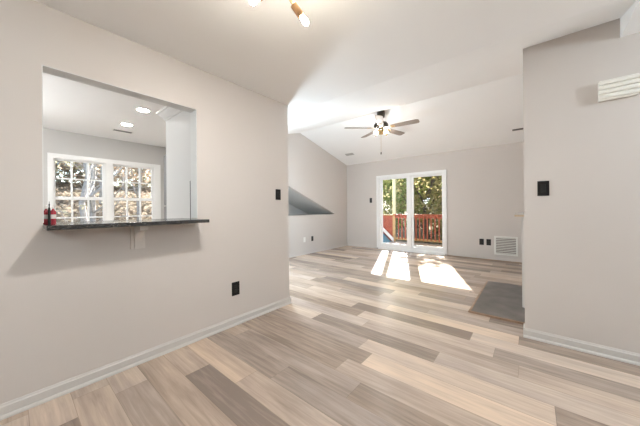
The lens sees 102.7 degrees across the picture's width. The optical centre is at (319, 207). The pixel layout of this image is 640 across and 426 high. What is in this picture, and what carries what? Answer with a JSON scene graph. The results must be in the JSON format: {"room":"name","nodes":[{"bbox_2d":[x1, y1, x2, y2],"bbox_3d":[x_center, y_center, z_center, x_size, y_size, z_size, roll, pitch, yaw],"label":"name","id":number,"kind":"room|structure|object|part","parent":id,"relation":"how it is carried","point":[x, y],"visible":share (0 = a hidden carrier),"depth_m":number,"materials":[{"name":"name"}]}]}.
{"room":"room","nodes":[
{"label":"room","id":0,"kind":"room"},
{"bbox_2d":[43,128,165,218],"bbox_3d":[-4.433,-0.013,3.801,0.140,2.431,3.908,0,0,40],"label":"wall","id":1,"kind":"structure","parent":0,"point":[54,141],"depth_m":4.43,"materials":[{"name":"grey paint"}]},
{"bbox_2d":[47,152,160,221],"bbox_3d":[-3.740,-0.142,4.577,0.200,1.438,1.610,0,0,40],"label":"window","id":2,"kind":"structure","parent":1,"relation":"attached to","point":[108,165],"depth_m":4.51,"materials":[{"name":"white plastic"}]},
{"bbox_3d":[-3.994,0.156,4.274,0.032,0.665,0.685,0,0,40],"label":"sash","id":3,"kind":"part","parent":2,"relation":"part of","materials":[{"name":"white plastic"}]},
{"bbox_3d":[-4.023,-0.476,4.293,0.032,0.660,0.685,0,0,40],"label":"sash","id":4,"kind":"part","parent":2,"relation":"part of","materials":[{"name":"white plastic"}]},
{"bbox_3d":[-3.520,0.152,4.848,0.032,0.665,0.705,0,0,40],"label":"sash","id":5,"kind":"part","parent":2,"relation":"part of","materials":[{"name":"white plastic"}]},
{"bbox_3d":[-3.548,-0.480,4.867,0.032,0.660,0.705,0,0,40],"label":"sash","id":6,"kind":"part","parent":2,"relation":"part of","materials":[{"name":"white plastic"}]},
{"bbox_2d":[0,0,288,403],"bbox_3d":[-2.144,-0.031,1.110,0.115,2.431,5.378,0,0,40],"label":"wall","id":7,"kind":"structure","parent":0,"point":[74,302],"depth_m":1.85,"materials":[{"name":"beige paint"}]},
{"bbox_2d":[42,65,196,222],"bbox_3d":[-1.444,-0.395,1.963,0.116,0.970,0.939,0,0,40],"label":"trim","id":8,"kind":"structure","parent":7,"relation":"attached to","point":[45,69],"depth_m":2.07,"materials":[{"name":"white paint"}]},
{"bbox_2d":[43,218,208,230],"bbox_3d":[-1.431,0.112,1.956,0.540,0.027,0.935,0,0,40],"label":"countertop","id":9,"kind":"structure","parent":7,"relation":"attached to","point":[142,222],"depth_m":1.75,"materials":[{"name":"black stone"}]},
{"bbox_2d":[43,205,47,223],"bbox_3d":[-1.710,0.041,1.596,0.028,0.118,0.028,0,0,40],"label":"soap bottle","id":10,"kind":"object","parent":9,"relation":"on","point":[45,207],"visible":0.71,"depth_m":1.59,"materials":[{"name":"red plastic"}]},
{"bbox_2d":[48,204,50,223],"bbox_3d":[-1.675,0.030,1.583,0.013,0.140,0.013,0,0,40],"label":"slim bottle","id":11,"kind":"object","parent":9,"relation":"on","point":[49,209],"visible":0.94,"depth_m":1.58,"materials":[{"name":"black plastic"}]},
{"bbox_2d":[51,205,55,223],"bbox_3d":[-1.690,0.041,1.620,0.028,0.118,0.028,0,0,40],"label":"soap bottle","id":12,"kind":"object","parent":9,"relation":"on","point":[53,212],"visible":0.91,"depth_m":1.61,"materials":[{"name":"red plastic"}]},
{"bbox_2d":[130,226,147,249],"bbox_3d":[-1.325,0.216,1.891,0.150,0.182,0.092,0,0,40],"label":"bracket","id":13,"kind":"object","parent":7,"relation":"attached to","point":[137,233],"visible":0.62,"depth_m":1.91,"materials":[{"name":"white wood"}]},
{"bbox_2d":[0,297,290,420],"bbox_3d":[-2.078,1.144,1.071,0.022,0.080,5.390,0,0,40],"label":"baseboard","id":14,"kind":"structure","parent":7,"relation":"attached to","point":[18,405],"depth_m":1.83,"materials":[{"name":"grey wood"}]},
{"bbox_2d":[232,281,239,295],"bbox_3d":[-0.847,0.810,2.573,0.009,0.135,0.085,0,0,40],"label":"wall outlet","id":15,"kind":"object","parent":7,"relation":"attached to","point":[235,285],"visible":1,"depth_m":2.57,"materials":[{"name":"black plastic"}]},
{"bbox_2d":[276,189,280,199],"bbox_3d":[-0.491,-0.158,3.012,0.010,0.125,0.075,0,0,40],"label":"light switch","id":16,"kind":"object","parent":7,"relation":"attached to","point":[278,191],"visible":1,"depth_m":3.01,"materials":[{"name":"black plastic"}]},
{"bbox_2d":[288,188,330,215],"bbox_3d":[-0.993,-0.214,6.789,1.070,2.022,3.400,0,0,40],"label":"wall","id":17,"kind":"structure","parent":0,"point":[298,205],"depth_m":7.45,"materials":[{"name":"grey paint"}]},
{"bbox_2d":[288,133,346,254],"bbox_3d":[-0.674,-0.346,6.234,0.130,3.036,4.596,0,0,40],"label":"wall","id":18,"kind":"structure","parent":0,"point":[314,174],"depth_m":6.84,"materials":[{"name":"beige paint"}]},
{"bbox_2d":[289,214,334,216],"bbox_3d":[-0.569,0.193,6.343,0.126,0.014,3.050,0,0,40],"label":"trim","id":19,"kind":"structure","parent":18,"relation":"attached to","point":[321,214],"depth_m":6.63,"materials":[{"name":"beige paint"}]},
{"bbox_2d":[289,243,346,257],"bbox_3d":[-0.572,1.137,6.224,0.022,0.070,4.496,0,0,40],"label":"baseboard","id":20,"kind":"structure","parent":18,"relation":"attached to","point":[345,244],"depth_m":6.80,"materials":[{"name":"beige paint"}]},
{"bbox_2d":[0,245,639,425],"bbox_3d":[0.153,1.226,2.135,9.500,0.120,10.074,0,0,40],"label":"floor","id":21,"kind":"structure","parent":0,"point":[366,336],"depth_m":1.83,"materials":[{"name":"wood"}]},
{"bbox_2d":[164,155,166,218],"bbox_3d":[-1.251,0.262,3.119,1.033,1.830,0.830,0,0,40],"label":"refrigerator","id":22,"kind":"object","parent":21,"relation":"on","point":[165,193],"visible":0.14,"depth_m":3.10,"materials":[{"name":"silver metal"}]},
{"bbox_3d":[-1.621,-0.340,3.421,0.085,0.610,0.820,0,0,40],"label":"freezer door","id":23,"kind":"part","parent":22,"relation":"part of","materials":[{"name":"silver metal"}]},
{"bbox_2d":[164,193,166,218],"bbox_3d":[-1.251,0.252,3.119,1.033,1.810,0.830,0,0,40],"label":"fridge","id":24,"kind":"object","parent":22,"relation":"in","point":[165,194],"depth_m":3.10,"materials":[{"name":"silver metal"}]},
{"bbox_2d":[156,106,191,218],"bbox_3d":[-1.225,0.032,3.043,0.924,2.290,0.968,0,0,40],"label":"pantry cabinet","id":25,"kind":"object","parent":21,"relation":"on","point":[178,137],"visible":0.28,"depth_m":2.76,"materials":[{"name":"grey wood"}]},
{"bbox_3d":[-1.234,-1.066,3.043,0.924,0.095,0.968,0,0,40],"label":"crown","id":26,"kind":"part","parent":25,"relation":"part of","materials":[{"name":"grey wood"}]},
{"bbox_3d":[-1.449,0.076,2.712,0.849,2.205,0.023,0,0,40],"label":"panel","id":27,"kind":"part","parent":25,"relation":"part of","materials":[{"name":"grey wood"}]},
{"bbox_2d":[468,280,524,324],"bbox_3d":[2.316,1.139,3.253,0.500,0.020,1.522,0,0,40],"label":"hearth","id":28,"kind":"object","parent":21,"relation":"on","point":[498,300],"visible":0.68,"depth_m":3.06,"materials":[{"name":"grey stone"}]},
{"bbox_2d":[514,212,524,307],"bbox_3d":[2.591,0.593,3.285,0.109,1.066,1.140,0,0,40],"label":"fireplace mantel","id":29,"kind":"object","parent":28,"relation":"on","point":[518,214],"visible":0.56,"depth_m":2.90,"materials":[{"name":"white wood"}]},
{"bbox_3d":[2.369,0.633,2.963,0.042,0.990,0.180,0,0,40],"label":"surround leg","id":30,"kind":"part","parent":29,"relation":"part of","materials":[{"name":"grey wood"}]},
{"bbox_2d":[34,0,639,147],"bbox_3d":[-1.041,-1.381,0.644,9.408,0.250,6.280,0,0,40],"label":"ceiling","id":31,"kind":"structure","parent":0,"point":[345,47],"depth_m":1.92,"materials":[{"name":"white paint"}]},
{"bbox_2d":[112,128,133,133],"bbox_3d":[-3.167,-1.234,4.106,0.100,0.010,0.265,0,0,40],"label":"ceiling vent","id":32,"kind":"object","parent":31,"relation":"in","point":[113,128],"visible":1,"depth_m":4.11,"materials":[{"name":"white plastic"}]},
{"bbox_2d":[120,123,133,126],"bbox_3d":[-2.868,-1.238,3.798,0.172,0.005,0.172,0,0,40],"label":"recessed light","id":33,"kind":"object","parent":31,"relation":"in","point":[123,124],"visible":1,"depth_m":3.79,"materials":[{"name":"white plastic"}]},
{"bbox_2d":[135,107,150,112],"bbox_3d":[-2.251,-1.243,3.253,0.172,0.005,0.172,0,0,40],"label":"recessed light","id":34,"kind":"object","parent":31,"relation":"in","point":[144,110],"visible":1,"depth_m":3.25,"materials":[{"name":"white plastic"}]},
{"bbox_2d":[250,0,307,25],"bbox_3d":[-0.224,-1.106,1.254,0.393,0.312,0.362,0,0,40],"label":"chandelier","id":35,"kind":"object","parent":31,"relation":"hanging from","point":[295,7],"visible":1,"depth_m":1.30,"materials":[{"name":"gold metal"}]},
{"bbox_3d":[-0.327,-1.040,1.280,0.050,0.041,0.030,0,0,-2],"label":"bulb","id":36,"kind":"part","parent":35,"relation":"part of","materials":[{"name":"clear glass"}]},
{"bbox_3d":[-0.081,-0.974,1.325,0.034,0.047,0.042,0,0,40],"label":"bulb","id":37,"kind":"part","parent":35,"relation":"part of","materials":[{"name":"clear glass"}]},
{"bbox_2d":[347,142,523,259],"bbox_3d":[2.570,-0.099,6.612,4.665,2.491,0.120,0,0,40],"label":"wall","id":38,"kind":"structure","parent":0,"point":[485,185],"depth_m":5.86,"materials":[{"name":"beige paint"}]},
{"bbox_2d":[347,243,376,247],"bbox_3d":[1.232,1.122,7.634,1.005,0.070,0.022,0,0,40],"label":"baseboard","id":39,"kind":"structure","parent":38,"relation":"attached to","point":[348,244],"depth_m":7.62,"materials":[{"name":"beige paint"}]},
{"bbox_2d":[376,170,446,255],"bbox_3d":[2.363,0.116,6.758,1.837,2.065,0.158,0,0,40],"label":"door","id":40,"kind":"structure","parent":38,"relation":"in","point":[410,247],"depth_m":6.73,"materials":[{"name":"white plastic"}]},
{"bbox_3d":[2.055,0.133,7.007,0.885,1.935,0.040,0,0,40],"label":"sash","id":41,"kind":"part","parent":40,"relation":"part of","materials":[{"name":"white plastic"}]},
{"bbox_3d":[2.719,0.128,6.523,0.825,1.935,0.040,0,0,40],"label":"sash","id":42,"kind":"part","parent":40,"relation":"part of","materials":[{"name":"white plastic"}]},
{"bbox_2d":[479,239,483,244],"bbox_3d":[3.593,0.750,5.688,0.085,0.135,0.009,0,0,40],"label":"wall outlet","id":43,"kind":"object","parent":38,"relation":"attached to","point":[481,241],"visible":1,"depth_m":5.69,"materials":[{"name":"black plastic"}]},
{"bbox_2d":[447,253,521,263],"bbox_3d":[3.634,1.103,5.648,1.508,0.070,0.022,0,0,40],"label":"baseboard","id":44,"kind":"structure","parent":38,"relation":"attached to","point":[453,254],"depth_m":5.64,"materials":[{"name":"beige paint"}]},
{"bbox_2d":[486,239,490,244],"bbox_3d":[3.696,0.750,5.604,0.085,0.135,0.009,0,0,40],"label":"wall outlet","id":45,"kind":"object","parent":38,"relation":"attached to","point":[488,241],"visible":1,"depth_m":5.61,"materials":[{"name":"black plastic"}]},
{"bbox_2d":[494,236,517,255],"bbox_3d":[3.926,0.801,5.407,0.406,0.400,0.017,0,0,40],"label":"air vent","id":46,"kind":"object","parent":38,"relation":"in","point":[503,245],"visible":1,"depth_m":5.40,"materials":[{"name":"white plastic"}]},
{"bbox_2d":[288,0,635,164],"bbox_3d":[2.410,-1.656,3.766,8.065,0.745,4.736,0,0,40],"label":"ceiling","id":47,"kind":"structure","parent":0,"point":[473,99],"depth_m":4.34,"materials":[{"name":"white paint"}]},
{"bbox_2d":[344,110,419,153],"bbox_3d":[1.228,-1.459,4.957,1.340,0.836,1.370,0,0,40],"label":"ceiling fan","id":48,"kind":"object","parent":47,"relation":"hanging from","point":[380,125],"visible":1,"depth_m":4.90,"materials":[{"name":"brown metal"}]},
{"bbox_3d":[0.731,-1.551,4.959,0.510,0.035,0.139,0,0,-1],"label":"blade","id":49,"kind":"part","parent":48,"relation":"part of","materials":[{"name":"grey wood"}]},
{"bbox_3d":[1.056,-1.553,4.535,0.139,0.035,0.510,0,0,17],"label":"blade","id":50,"kind":"part","parent":48,"relation":"part of","materials":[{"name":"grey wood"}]},
{"bbox_3d":[1.546,-1.557,5.248,0.510,0.035,0.139,0,0,-37],"label":"blade","id":51,"kind":"part","parent":48,"relation":"part of","materials":[{"name":"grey wood"}]},
{"bbox_3d":[1.560,-1.557,4.713,0.510,0.035,0.139,0,0,35],"label":"blade","id":52,"kind":"part","parent":48,"relation":"part of","materials":[{"name":"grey wood"}]},
{"bbox_2d":[523,18,639,353],"bbox_3d":[3.191,-0.158,1.234,3.452,2.600,0.110,0,0,40],"label":"wall","id":53,"kind":"structure","parent":0,"point":[582,239],"depth_m":2.06,"materials":[{"name":"beige paint"}]},
{"bbox_2d":[537,181,548,195],"bbox_3d":[1.924,-0.169,2.204,0.078,0.128,0.010,0,0,40],"label":"light switch","id":54,"kind":"object","parent":53,"relation":"attached to","point":[542,186],"visible":1,"depth_m":2.20,"materials":[{"name":"black plastic"}]},
{"bbox_2d":[523,327,639,365],"bbox_3d":[3.155,1.102,1.187,3.464,0.080,0.022,0,0,40],"label":"baseboard","id":55,"kind":"structure","parent":53,"relation":"attached to","point":[587,347],"depth_m":2.04,"materials":[{"name":"grey wood"}]},
{"bbox_2d":[598,73,639,101],"bbox_3d":[2.228,-0.898,1.912,0.204,0.150,0.064,0,0,40],"label":"door chime","id":56,"kind":"object","parent":53,"relation":"attached to","point":[624,86],"visible":1,"depth_m":1.89,"materials":[{"name":"white plastic"}]},
{"label":"outside","id":57,"kind":"structure","parent":0,"visible":0},
{"bbox_2d":[55,181,441,244],"bbox_3d":[-2.646,-1.074,20.348,66.000,6.756,72.000,0,0,40],"label":"ground","id":58,"kind":"structure","parent":57,"point":[66,208],"depth_m":15.62,"materials":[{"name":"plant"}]},
{"bbox_2d":[55,160,97,182],"bbox_3d":[-19.198,-3.796,17.811,6.314,6.256,6.470,0,0,-23],"label":"bare tree","id":59,"kind":"object","parent":58,"relation":"on","point":[56,161],"visible":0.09,"depth_m":18.66,"materials":[{"name":"grey plant"}]},
{"bbox_2d":[57,162,118,204],"bbox_3d":[-12.441,-5.439,14.161,8.032,10.682,5.654,0,0,-26],"label":"bare tree","id":60,"kind":"object","parent":58,"relation":"on","point":[68,165],"visible":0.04,"depth_m":14.57,"materials":[{"name":"grey plant"}]},
{"bbox_2d":[55,161,134,184],"bbox_3d":[-18.713,-4.075,20.839,7.456,6.510,7.435,0,0,40],"label":"bare tree","id":61,"kind":"object","parent":58,"relation":"on","point":[62,167],"visible":0.03,"depth_m":18.80,"materials":[{"name":"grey plant"}]},
{"bbox_2d":[55,181,151,221],"bbox_3d":[-9.781,0.107,15.230,17.666,4.341,13.209,0,0,40],"label":"fallen leaves","id":62,"kind":"object","parent":58,"relation":"on","point":[148,190],"visible":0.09,"depth_m":15.06,"materials":[{"name":"brown plant"}]},
{"bbox_2d":[56,163,150,221],"bbox_3d":[-7.335,-1.784,8.349,4.649,6.984,3.402,0,0,40],"label":"bare tree","id":63,"kind":"object","parent":58,"relation":"on","point":[82,207],"visible":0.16,"depth_m":8.14,"materials":[{"name":"grey plant"}]},
{"bbox_2d":[58,161,148,220],"bbox_3d":[-8.976,-2.631,9.577,5.740,7.803,5.579,0,0,40],"label":"bare tree","id":64,"kind":"object","parent":58,"relation":"on","point":[93,171],"visible":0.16,"depth_m":9.78,"materials":[{"name":"grey plant"}]},
{"bbox_2d":[79,167,150,187],"bbox_3d":[-17.397,-4.159,24.008,7.680,6.678,7.382,0,0,40],"label":"bare tree","id":65,"kind":"object","parent":58,"relation":"on","point":[145,175],"visible":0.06,"depth_m":22.74,"materials":[{"name":"grey plant"}]},
{"bbox_2d":[97,164,150,219],"bbox_3d":[-9.383,-3.774,13.363,6.467,8.934,6.595,0,0,40],"label":"bare tree","id":66,"kind":"object","parent":58,"relation":"on","point":[131,171],"visible":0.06,"depth_m":13.00,"materials":[{"name":"grey plant"}]},
{"bbox_2d":[114,167,150,182],"bbox_3d":[-10.569,-5.786,19.104,8.026,10.874,7.416,0,0,-22],"label":"bare tree","id":67,"kind":"object","parent":58,"relation":"on","point":[136,173],"visible":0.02,"depth_m":17.36,"materials":[{"name":"grey plant"}]},
{"bbox_2d":[127,167,150,184],"bbox_3d":[-7.047,-2.873,13.544,5.790,7.606,5.682,0,0,40],"label":"bare tree","id":68,"kind":"object","parent":58,"relation":"on","point":[135,176],"visible":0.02,"depth_m":13.36,"materials":[{"name":"grey plant"}]},
{"bbox_2d":[383,180,402,227],"bbox_3d":[2.509,-0.182,15.679,4.358,4.661,4.532,0,0,-5],"label":"leafy tree","id":69,"kind":"object","parent":58,"relation":"on","point":[384,181],"visible":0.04,"depth_m":14.70,"materials":[{"name":"green plant"}]},
{"bbox_2d":[383,176,441,244],"bbox_3d":[5.376,-0.947,12.023,4.545,6.474,3.587,0,0,-21],"label":"leafy tree","id":70,"kind":"object","parent":58,"relation":"on","point":[436,182],"visible":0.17,"depth_m":11.73,"materials":[{"name":"green plant"}]},
{"bbox_2d":[383,176,441,238],"bbox_3d":[5.692,-0.755,15.224,4.951,5.542,4.585,0,0,40],"label":"leafy tree","id":71,"kind":"object","parent":58,"relation":"on","point":[425,178],"visible":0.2,"depth_m":14.95,"materials":[{"name":"green plant"}]},
{"bbox_2d":[383,179,441,227],"bbox_3d":[7.779,-2.724,20.637,6.130,8.767,7.698,0,0,40],"label":"leafy tree","id":72,"kind":"object","parent":58,"relation":"on","point":[421,187],"visible":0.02,"depth_m":19.70,"materials":[{"name":"green plant"}]},
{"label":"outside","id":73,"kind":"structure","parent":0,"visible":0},
{"bbox_2d":[389,241,441,246],"bbox_3d":[2.983,1.266,7.988,6.800,0.035,2.460,0,0,40],"label":"deck","id":74,"kind":"object","parent":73,"point":[395,242],"visible":0.02,"depth_m":8.74,"materials":[{"name":"wood"}]},
{"bbox_2d":[383,234,390,242],"bbox_3d":[1.575,0.758,9.824,2.096,1.003,0.840,0,0,40],"label":"tarp cover","id":75,"kind":"object","parent":74,"relation":"on","point":[385,239],"visible":0.12,"depth_m":9.29,"materials":[{"name":"blue plastic"}]},
{"bbox_2d":[383,214,392,240],"bbox_3d":[2.270,0.749,10.066,1.260,1.010,0.140,0,0,40],"label":"stair rail","id":76,"kind":"object","parent":74,"relation":"on","point":[387,218],"visible":0.22,"depth_m":9.81,"materials":[{"name":"red wood"}]},
{"bbox_2d":[383,228,393,241],"bbox_3d":[2.189,0.552,9.950,1.385,1.404,0.040,0,0,40],"label":"board","id":77,"kind":"object","parent":74,"relation":"on","point":[384,230],"visible":0.36,"depth_m":9.61,"materials":[{"name":"white wood"}]},
{"bbox_2d":[392,179,395,240],"bbox_3d":[2.787,-1.103,9.633,0.100,4.705,0.100,0,0,40],"label":"post","id":78,"kind":"object","parent":74,"relation":"on","point":[393,180],"visible":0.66,"depth_m":9.60,"materials":[{"name":"beige wood"}]},
{"bbox_3d":[2.794,0.760,9.633,0.090,0.979,0.090,0,0,40],"label":"post","id":79,"kind":"part","parent":78,"relation":"part of","materials":[{"name":"beige wood"}]},
{"bbox_2d":[393,214,441,242],"bbox_3d":[4.525,0.726,8.227,4.520,1.020,0.180,0,0,40],"label":"deck railing","id":80,"kind":"object","parent":74,"relation":"on","point":[428,216],"visible":0.26,"depth_m":8.94,"materials":[{"name":"red wood"}]},
{"bbox_3d":[4.509,0.236,8.211,4.520,0.040,0.140,0,0,40],"label":"rail","id":81,"kind":"part","parent":80,"relation":"part of","materials":[{"name":"red wood"}]},
{"bbox_3d":[4.540,0.308,8.186,4.440,0.095,0.040,0,0,40],"label":"rail","id":82,"kind":"part","parent":80,"relation":"part of","materials":[{"name":"red wood"}]},
{"bbox_3d":[4.547,1.118,8.186,4.440,0.085,0.040,0,0,40],"label":"rail","id":83,"kind":"part","parent":80,"relation":"part of","materials":[{"name":"beige wood"}]}
]}

